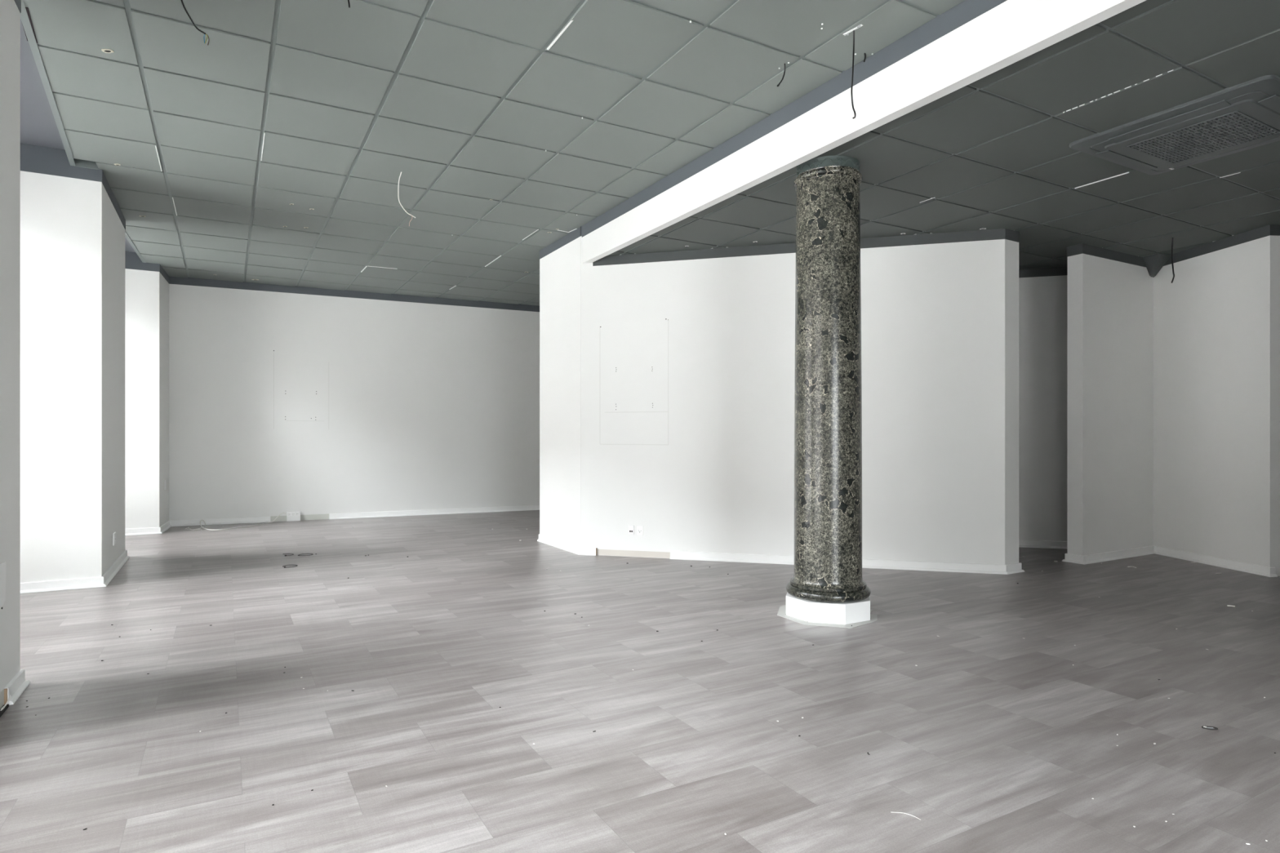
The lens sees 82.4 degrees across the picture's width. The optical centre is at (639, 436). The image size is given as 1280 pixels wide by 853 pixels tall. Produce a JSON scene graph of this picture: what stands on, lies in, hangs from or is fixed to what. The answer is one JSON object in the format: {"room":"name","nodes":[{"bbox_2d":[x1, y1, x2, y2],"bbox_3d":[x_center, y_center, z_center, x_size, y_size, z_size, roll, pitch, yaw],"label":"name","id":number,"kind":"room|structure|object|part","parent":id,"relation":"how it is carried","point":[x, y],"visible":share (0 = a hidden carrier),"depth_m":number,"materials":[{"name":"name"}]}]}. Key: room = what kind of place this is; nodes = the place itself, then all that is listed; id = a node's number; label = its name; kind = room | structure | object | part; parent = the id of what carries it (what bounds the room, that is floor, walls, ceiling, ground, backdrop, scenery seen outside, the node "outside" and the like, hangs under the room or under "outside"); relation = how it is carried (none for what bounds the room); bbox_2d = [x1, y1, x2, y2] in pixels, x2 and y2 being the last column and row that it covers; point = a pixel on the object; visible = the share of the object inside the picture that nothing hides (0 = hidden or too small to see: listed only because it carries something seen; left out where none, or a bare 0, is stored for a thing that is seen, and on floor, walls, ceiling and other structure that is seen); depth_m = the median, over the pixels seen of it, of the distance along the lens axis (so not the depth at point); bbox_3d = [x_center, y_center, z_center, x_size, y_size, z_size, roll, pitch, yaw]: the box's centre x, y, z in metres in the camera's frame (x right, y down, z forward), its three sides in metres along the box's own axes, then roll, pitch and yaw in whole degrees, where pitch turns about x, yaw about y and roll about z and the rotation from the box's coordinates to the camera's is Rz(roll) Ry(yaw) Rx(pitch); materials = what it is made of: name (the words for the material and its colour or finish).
{"room":"empty commercial space","nodes":[
{"label":"empty commercial space","id":0,"kind":"room"},
{"bbox_2d":[0,0,21,717],"bbox_3d":[-3.032,-0.483,2.603,1.163,3.180,0.828,0,0,-30],"label":"wall","id":1,"kind":"structure","parent":0,"point":[10,10],"depth_m":3.09,"materials":[{"name":"paint"}]},
{"bbox_2d":[0,562,6,608],"bbox_3d":[-2.568,0.610,2.926,0.004,0.185,0.205,0,0,-30],"label":"cover plate","id":2,"kind":"object","parent":1,"relation":"attached to","point":[3,566],"visible":1,"depth_m":2.97,"materials":[{"name":"white plastic"}]},
{"bbox_2d":[4,669,30,705],"bbox_3d":[-3.157,1.071,2.866,1.140,0.072,0.302,0,0,-30],"label":"baseboard","id":3,"kind":"structure","parent":1,"relation":"attached to","point":[18,684],"depth_m":3.12,"materials":[{"name":"white paint"}]},
{"bbox_2d":[20,19,65,150],"bbox_3d":[-3.824,-2.093,4.051,1.250,0.040,2.478,0,0,-30],"label":"ceiling","id":4,"kind":"structure","parent":0,"point":[38,126],"depth_m":4.61,"materials":[{"name":"paint"}]},
{"bbox_2d":[20,142,125,582],"bbox_3d":[-4.820,-0.483,5.735,1.146,3.180,1.441,0,0,-30],"label":"wall","id":5,"kind":"structure","parent":0,"point":[73,223],"depth_m":5.30,"materials":[{"name":"paint"}]},
{"bbox_2d":[20,550,129,593],"bbox_3d":[-4.794,1.071,5.750,1.140,0.072,1.495,0,0,-30],"label":"baseboard","id":6,"kind":"structure","parent":5,"relation":"attached to","point":[103,581],"depth_m":5.31,"materials":[{"name":"white paint"}]},
{"bbox_2d":[112,532,115,546],"bbox_3d":[-4.275,0.833,5.944,0.014,0.098,0.130,0,0,-30],"label":"power socket","id":7,"kind":"object","parent":5,"relation":"attached to","point":[114,533],"visible":1,"depth_m":5.91,"materials":[{"name":"white plastic"}]},
{"bbox_2d":[124,236,135,252],"bbox_3d":[-5.605,-2.093,7.187,1.250,0.040,1.865,0,0,-30],"label":"ceiling","id":8,"kind":"structure","parent":0,"point":[128,247],"depth_m":7.99,"materials":[{"name":"paint"}]},
{"bbox_2d":[124,251,168,528],"bbox_3d":[-6.192,-0.483,8.344,1.336,3.180,0.733,0,0,-30],"label":"wall","id":9,"kind":"structure","parent":0,"point":[146,284],"depth_m":8.26,"materials":[{"name":"paint"}]},
{"bbox_2d":[164,480,166,490],"bbox_3d":[-5.635,0.577,8.673,0.012,0.120,0.080,0,0,-26],"label":"wall switch","id":10,"kind":"object","parent":9,"relation":"attached to","point":[165,482],"visible":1,"depth_m":8.65,"materials":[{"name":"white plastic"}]},
{"bbox_2d":[168,276,539,521],"bbox_3d":[-3.240,-0.593,10.313,8.687,3.400,0.202,0,0,-25],"label":"wall","id":11,"kind":"structure","parent":0,"point":[317,403],"depth_m":9.85,"materials":[{"name":"paint"}]},
{"bbox_2d":[124,516,270,535],"bbox_3d":[-5.694,1.071,8.566,2.410,0.072,0.849,0,0,-25],"label":"baseboard","id":12,"kind":"structure","parent":11,"relation":"attached to","point":[252,519],"depth_m":9.08,"materials":[{"name":"white paint"}]},
{"bbox_2d":[328,505,539,519],"bbox_3d":[-1.980,1.071,10.787,4.802,0.072,0.030,0,0,-25],"label":"baseboard","id":13,"kind":"structure","parent":11,"relation":"attached to","point":[505,508],"depth_m":10.32,"materials":[{"name":"white paint"}]},
{"bbox_2d":[20,0,964,306],"bbox_3d":[0.727,-2.022,4.610,7.770,0.121,14.500,0,0,-30],"label":"ceiling","id":14,"kind":"structure","parent":0,"point":[275,149],"depth_m":4.41,"materials":[{"name":"tile"}]},
{"bbox_3d":[-3.434,-2.023,4.263,0.032,0.119,2.510,0,0,-33],"label":"edge trim","id":15,"kind":"part","parent":14,"relation":"part of","materials":[{"name":"white metal"}]},
{"bbox_3d":[-4.041,-2.018,5.346,0.150,0.109,0.014,0,0,-30],"label":"edge trim","id":16,"kind":"part","parent":14,"relation":"part of","materials":[{"name":"white metal"}]},
{"bbox_3d":[-5.176,-2.023,7.437,0.032,0.119,1.876,0,0,-27],"label":"edge trim","id":17,"kind":"part","parent":14,"relation":"part of","materials":[{"name":"white metal"}]},
{"bbox_2d":[180,0,208,44],"bbox_3d":[-1.976,-1.850,3.241,0.144,0.248,0.042,0,0,4],"label":"hanging cable","id":18,"kind":"object","parent":14,"relation":"hanging from","point":[182,2],"visible":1,"depth_m":3.25,"materials":[{"name":"black plastic"}]},
{"bbox_2d":[397,171,415,226],"bbox_3d":[-1.739,-1.766,5.435,0.135,0.415,0.047,0,0,1],"label":"hanging cable","id":19,"kind":"object","parent":14,"relation":"hanging from","point":[401,171],"visible":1,"depth_m":5.44,"materials":[{"name":"white plastic"}]},
{"bbox_2d":[777,62,785,86],"bbox_3d":[0.748,-1.909,3.859,0.050,0.130,0.037,0,0,-5],"label":"hanging cable","id":20,"kind":"object","parent":14,"relation":"hanging from","point":[778,85],"visible":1,"depth_m":3.86,"materials":[{"name":"black plastic"}]},
{"bbox_2d":[843,24,862,35],"bbox_3d":[1.032,-1.965,3.534,0.024,0.006,0.108,0,0,-35],"label":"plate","id":21,"kind":"object","parent":14,"relation":"attached to","point":[859,25],"visible":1,"depth_m":3.54,"materials":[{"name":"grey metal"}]},
{"bbox_2d":[850,30,856,119],"bbox_3d":[1.032,-1.751,3.531,0.016,0.445,0.055,0,0,32],"label":"hanging cable","id":22,"kind":"object","parent":14,"relation":"hanging from","point":[851,95],"visible":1,"depth_m":3.53,"materials":[{"name":"black plastic"}]},
{"bbox_2d":[580,0,1146,263],"bbox_3d":[1.862,-1.819,2.667,0.082,0.397,10.000,0,0,-30],"label":"beam","id":23,"kind":"structure","parent":14,"relation":"attached to","point":[972,40],"depth_m":3.84,"materials":[{"name":"paint"}]},
{"bbox_2d":[0,510,1279,852],"bbox_3d":[2.073,1.167,5.260,13.200,0.120,14.700,0,0,-30],"label":"floor","id":24,"kind":"structure","parent":0,"point":[995,740],"depth_m":3.00,"materials":[{"name":"grey laminate"}]},
{"bbox_2d":[184,512,286,530],"bbox_3d":[-4.910,1.049,8.976,1.154,0.120,0.500,0,0,-37],"label":"cable","id":25,"kind":"object","parent":24,"relation":"on","point":[282,513],"visible":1,"depth_m":8.86,"materials":[{"name":"white plastic"}]},
{"bbox_2d":[286,511,300,521],"bbox_3d":[-4.535,1.046,9.562,0.160,0.122,0.044,0,0,-25],"label":"power outlet","id":26,"kind":"object","parent":24,"relation":"on","point":[291,516],"visible":1,"depth_m":9.55,"materials":[{"name":"white plastic"}]},
{"bbox_2d":[297,553,312,555],"bbox_3d":[-3.116,1.102,6.807,0.131,0.008,0.113,0,0,-30],"label":"cable tie","id":27,"kind":"object","parent":24,"relation":"on","point":[303,553],"visible":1,"depth_m":6.80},
{"bbox_2d":[777,155,877,628],"bbox_3d":[1.175,-0.285,4.551,0.629,2.782,0.633,0,0,-30],"label":"marble column","id":28,"kind":"structure","parent":24,"relation":"on","point":[827,588],"depth_m":4.37,"materials":[{"name":"black stone"}]},
{"bbox_3d":[1.169,0.944,4.548,0.510,0.085,0.510,0,0,-30],"label":"moulding","id":29,"kind":"part","parent":28,"relation":"part of","materials":[{"name":"black stone"}]},
{"bbox_2d":[1201,725,1217,729],"bbox_3d":[2.155,1.103,2.764,0.053,0.006,0.029,0,0,10],"label":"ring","id":30,"kind":"object","parent":24,"relation":"on","point":[1206,727],"visible":1,"depth_m":2.76,"materials":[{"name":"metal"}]},
{"bbox_2d":[539,226,1019,564],"bbox_3d":[1.023,-0.441,6.862,2.761,3.095,3.596,0,0,-30],"label":"wall","id":31,"kind":"structure","parent":0,"point":[667,378],"depth_m":6.43,"materials":[{"name":"paint"}]},
{"bbox_2d":[537,533,595,555],"bbox_3d":[-0.741,1.071,7.260,0.140,0.072,1.161,0,0,-30],"label":"baseboard","id":32,"kind":"structure","parent":31,"relation":"attached to","point":[591,551],"depth_m":7.08,"materials":[{"name":"white paint"}]},
{"bbox_2d":[628,524,634,534],"bbox_3d":[-0.081,0.859,6.713,0.052,0.084,0.012,0,0,15],"label":"socket","id":33,"kind":"object","parent":31,"relation":"attached to","point":[631,528],"visible":1,"depth_m":6.71,"materials":[{"name":"white plastic"}]},
{"bbox_2d":[636,525,643,535],"bbox_3d":[0.001,0.862,6.690,0.058,0.084,0.013,0,0,15],"label":"power socket","id":34,"kind":"object","parent":31,"relation":"attached to","point":[639,528],"visible":1,"depth_m":6.68,"materials":[{"name":"white plastic"}]},
{"bbox_2d":[670,551,1024,574],"bbox_3d":[1.797,1.071,6.609,2.936,0.072,0.847,0,0,15],"label":"baseboard","id":35,"kind":"structure","parent":31,"relation":"attached to","point":[1008,569],"depth_m":6.11,"materials":[{"name":"white paint"}]},
{"bbox_2d":[608,0,1279,269],"bbox_3d":[5.373,-1.702,4.776,8.140,0.062,10.200,0,0,-30],"label":"ceiling","id":36,"kind":"structure","parent":0,"point":[993,152],"depth_m":4.51,"materials":[{"name":"tile"}]},
{"bbox_2d":[1142,253,1171,277],"bbox_3d":[4.808,-1.593,6.803,0.189,0.170,0.215,0,0,-14],"label":"cover","id":37,"kind":"object","parent":36,"relation":"attached to","point":[1153,263],"visible":0.96,"depth_m":6.79,"materials":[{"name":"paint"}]},
{"bbox_2d":[1171,237,1174,283],"bbox_3d":[4.491,-1.488,6.163,0.020,0.388,0.052,0,0,19],"label":"hanging cable","id":38,"kind":"object","parent":36,"relation":"hanging from","point":[1172,237],"visible":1,"depth_m":6.17,"materials":[{"name":"black plastic"}]},
{"bbox_2d":[1069,74,1279,174],"bbox_3d":[3.089,-1.654,4.014,0.950,0.049,0.950,0,0,-30],"label":"air conditioner","id":39,"kind":"object","parent":36,"relation":"attached to","point":[1244,116],"visible":1,"depth_m":3.93,"materials":[{"name":"paint"}]},
{"bbox_2d":[1126,110,1279,163],"bbox_3d":[3.089,-1.633,4.014,0.518,0.008,0.517,0,0,-30],"label":"grille","id":40,"kind":"object","parent":39,"relation":"attached to","point":[1233,128],"depth_m":3.99,"materials":[{"name":"paint"}]},
{"bbox_2d":[1018,266,1066,541],"bbox_3d":[3.519,-0.335,7.522,2.998,2.883,0.243,0,0,15],"label":"wall","id":41,"kind":"structure","parent":0,"point":[1042,291],"depth_m":7.26,"materials":[{"name":"paint"}]},
{"bbox_2d":[1018,539,1066,549],"bbox_3d":[3.401,1.071,7.416,2.744,0.072,0.030,0,0,15],"label":"baseboard","id":42,"kind":"structure","parent":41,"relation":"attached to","point":[1022,543],"depth_m":7.25,"materials":[{"name":"white paint"}]},
{"bbox_2d":[1066,224,1279,576],"bbox_3d":[5.994,-0.335,7.141,4.523,2.883,3.500,0,0,-30],"label":"wall","id":43,"kind":"structure","parent":0,"point":[1173,389],"depth_m":6.43,"materials":[{"name":"paint"}]},
{"bbox_2d":[1062,545,1277,577],"bbox_3d":[4.580,1.071,6.228,1.215,0.072,1.262,0,0,-30],"label":"baseboard","id":44,"kind":"structure","parent":43,"relation":"attached to","point":[1136,552],"depth_m":6.42,"materials":[{"name":"white paint"}]}
]}

